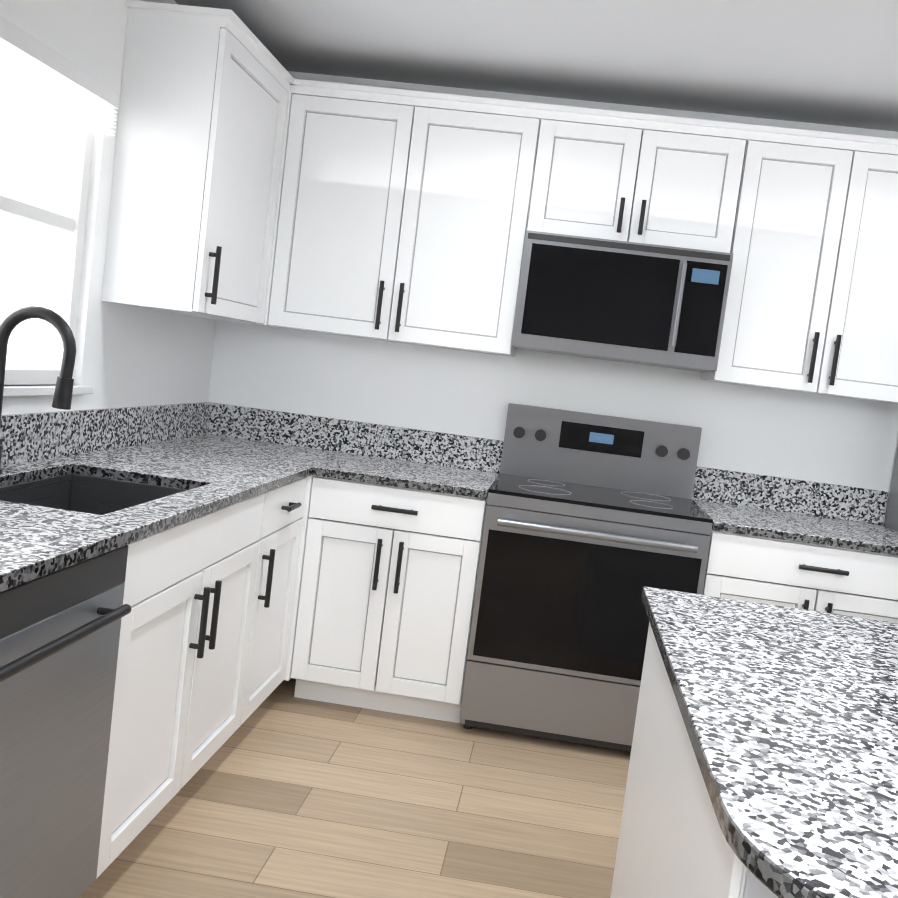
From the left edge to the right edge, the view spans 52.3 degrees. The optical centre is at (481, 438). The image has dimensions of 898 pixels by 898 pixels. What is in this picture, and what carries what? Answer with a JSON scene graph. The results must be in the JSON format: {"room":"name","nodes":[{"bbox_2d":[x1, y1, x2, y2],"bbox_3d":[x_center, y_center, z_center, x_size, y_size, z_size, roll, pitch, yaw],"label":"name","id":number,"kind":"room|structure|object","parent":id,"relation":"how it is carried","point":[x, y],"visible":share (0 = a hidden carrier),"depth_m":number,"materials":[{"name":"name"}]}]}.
{"room":"kitchen","nodes":[
{"label":"kitchen","id":0,"kind":"room"},
{"bbox_2d":[0,0,215,414],"bbox_3d":[-1.541,-0.158,0.782,0.120,2.500,6.760,8,4,5],"label":"wall","id":1,"kind":"structure","parent":0,"point":[129,356],"depth_m":2.97,"materials":[{"name":"white paint"}]},
{"bbox_2d":[0,116,93,396],"bbox_3d":[-1.329,-0.586,2.325,0.130,0.955,1.260,8,4,5],"label":"window","id":2,"kind":"structure","parent":1,"relation":"in","point":[68,221],"depth_m":2.87,"materials":[{"name":"white"}]},
{"bbox_2d":[0,16,120,135],"bbox_3d":[-1.217,-0.984,2.288,0.047,0.135,1.180,8,4,5],"label":"window blind","id":3,"kind":"object","parent":1,"relation":"attached to","point":[34,68],"visible":1,"depth_m":2.53,"materials":[{"name":"white"}]},
{"bbox_2d":[101,0,304,327],"bbox_3d":[-0.963,-0.926,3.301,0.399,0.960,0.690,8,4,5],"label":"upper cabinet","id":4,"kind":"object","parent":1,"relation":"attached to","point":[255,182],"depth_m":2.98,"materials":[{"name":"white wood"}]},
{"bbox_2d":[78,678,630,897],"bbox_3d":[1.019,1.487,0.650,5.630,0.100,6.760,8,4,5],"label":"floor","id":5,"kind":"structure","parent":0,"point":[283,792],"depth_m":2.71,"materials":[{"name":"brown wood"}]},
{"bbox_2d":[0,545,131,897],"bbox_3d":[-1.130,0.643,1.727,0.684,0.874,0.618,8,4,5],"label":"dishwasher","id":6,"kind":"object","parent":5,"relation":"on","point":[59,637],"visible":0.92,"depth_m":1.77,"materials":[{"name":"silver metal"}]},
{"bbox_2d":[71,473,282,878],"bbox_3d":[-1.091,0.584,2.524,0.667,0.878,0.972,8,4,5],"label":"base cabinet","id":7,"kind":"object","parent":5,"relation":"on","point":[206,644],"depth_m":2.40,"materials":[{"name":"white wood"}]},
{"bbox_2d":[0,402,339,591],"bbox_3d":[-1.094,0.208,1.770,0.690,0.364,4.518,8,4,5],"label":"countertop","id":8,"kind":"structure","parent":7,"relation":"on","point":[139,472],"depth_m":2.74,"materials":[{"name":"grey stone"}]},
{"bbox_2d":[0,306,75,473],"bbox_3d":[-1.186,-0.121,2.377,0.235,0.450,0.091,8,4,5],"label":"faucet","id":9,"kind":"object","parent":8,"relation":"on","point":[62,398],"visible":1,"depth_m":2.37,"materials":[{"name":"black metal"}]},
{"bbox_2d":[259,475,313,705],"bbox_3d":[-1.003,0.523,3.468,0.667,0.878,1.167,8,4,5],"label":"base cabinet","id":10,"kind":"object","parent":5,"relation":"on","point":[294,506],"depth_m":3.29,"materials":[{"name":"white wood"}]},
{"bbox_2d":[291,476,487,722],"bbox_3d":[-0.329,0.592,3.664,0.649,0.878,0.660,8,4,5],"label":"base cabinet","id":11,"kind":"object","parent":5,"relation":"on","point":[387,596],"visible":0.92,"depth_m":3.38,"materials":[{"name":"white wood"}]},
{"bbox_2d":[316,419,503,498],"bbox_3d":[-0.251,0.072,3.634,0.627,0.170,0.640,8,4,5],"label":"countertop","id":12,"kind":"structure","parent":11,"relation":"on","point":[439,462],"depth_m":3.91,"materials":[{"name":"grey stone"}]},
{"bbox_2d":[460,403,712,751],"bbox_3d":[0.411,0.522,3.560,0.803,1.215,0.686,8,4,5],"label":"range oven","id":13,"kind":"object","parent":5,"relation":"on","point":[594,524],"visible":0.96,"depth_m":3.31,"materials":[{"name":"silver metal"}]},
{"bbox_2d":[610,622,778,897],"bbox_3d":[1.256,0.970,1.339,2.012,0.878,1.240,8,4,5],"label":"kitchen island","id":14,"kind":"object","parent":5,"relation":"on","point":[672,842],"depth_m":1.49,"materials":[{"name":"white wood"}]},
{"bbox_2d":[641,587,897,897],"bbox_3d":[1.317,0.519,1.304,2.063,0.030,1.300,8,4,5],"label":"island countertop","id":15,"kind":"structure","parent":14,"relation":"on","point":[789,716],"depth_m":1.24,"materials":[{"name":"stone"}]},
{"bbox_2d":[702,529,897,622],"bbox_3d":[1.182,0.791,3.536,0.787,0.878,0.660,8,4,5],"label":"base cabinet","id":16,"kind":"object","parent":5,"relation":"on","point":[813,577],"visible":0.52,"depth_m":3.23,"materials":[{"name":"white wood"}]},
{"bbox_2d":[692,466,897,555],"bbox_3d":[1.251,0.271,3.507,0.792,0.170,0.638,8,4,5],"label":"countertop","id":17,"kind":"structure","parent":16,"relation":"on","point":[817,513],"depth_m":3.78,"materials":[{"name":"stone"}]},
{"bbox_2d":[885,448,897,531],"bbox_3d":[2.071,0.454,3.277,0.910,1.805,0.911,8,4,5],"label":"fridge","id":18,"kind":"object","parent":5,"relation":"on","point":[891,522],"depth_m":3.71,"materials":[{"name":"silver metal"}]},
{"bbox_2d":[174,0,897,131],"bbox_3d":[1.342,-1.085,0.453,5.630,0.100,6.760,8,4,5],"label":"ceiling","id":19,"kind":"structure","parent":0,"point":[830,62],"depth_m":3.23,"materials":[{"name":"grey paint"}]},
{"bbox_2d":[208,71,897,525],"bbox_3d":[0.851,-0.098,3.904,4.100,2.500,0.120,8,4,5],"label":"wall","id":20,"kind":"structure","parent":0,"point":[774,433],"depth_m":3.88,"materials":[{"name":"white paint"}]},
{"bbox_2d":[277,80,544,356],"bbox_3d":[-0.313,-0.875,3.701,1.010,0.960,0.399,8,4,5],"label":"upper cabinet","id":21,"kind":"object","parent":20,"relation":"attached to","point":[409,219],"depth_m":3.57,"materials":[{"name":"white wood"}]},
{"bbox_2d":[529,104,752,255],"bbox_3d":[0.605,-0.996,3.642,0.780,0.485,0.330,8,4,5],"label":"upper cabinet","id":22,"kind":"object","parent":20,"relation":"attached to","point":[602,174],"depth_m":3.48,"materials":[{"name":"white wood"}]},
{"bbox_2d":[511,230,733,371],"bbox_3d":[0.541,-0.531,3.605,0.772,0.435,0.472,8,4,5],"label":"microwave","id":23,"kind":"object","parent":22,"relation":"attached to","point":[628,302],"visible":1,"depth_m":3.42,"materials":[{"name":"silver metal"}]},
{"bbox_2d":[701,125,897,403],"bbox_3d":[1.350,-0.659,3.594,0.779,0.960,0.330,8,4,5],"label":"upper cabinet","id":24,"kind":"object","parent":20,"relation":"attached to","point":[812,303],"depth_m":3.44,"materials":[{"name":"white wood"}]},
{"label":"outside","id":25,"kind":"structure","parent":0,"visible":0},
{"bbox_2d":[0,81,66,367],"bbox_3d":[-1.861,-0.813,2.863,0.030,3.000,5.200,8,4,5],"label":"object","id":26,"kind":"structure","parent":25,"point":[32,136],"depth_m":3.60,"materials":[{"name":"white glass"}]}
]}

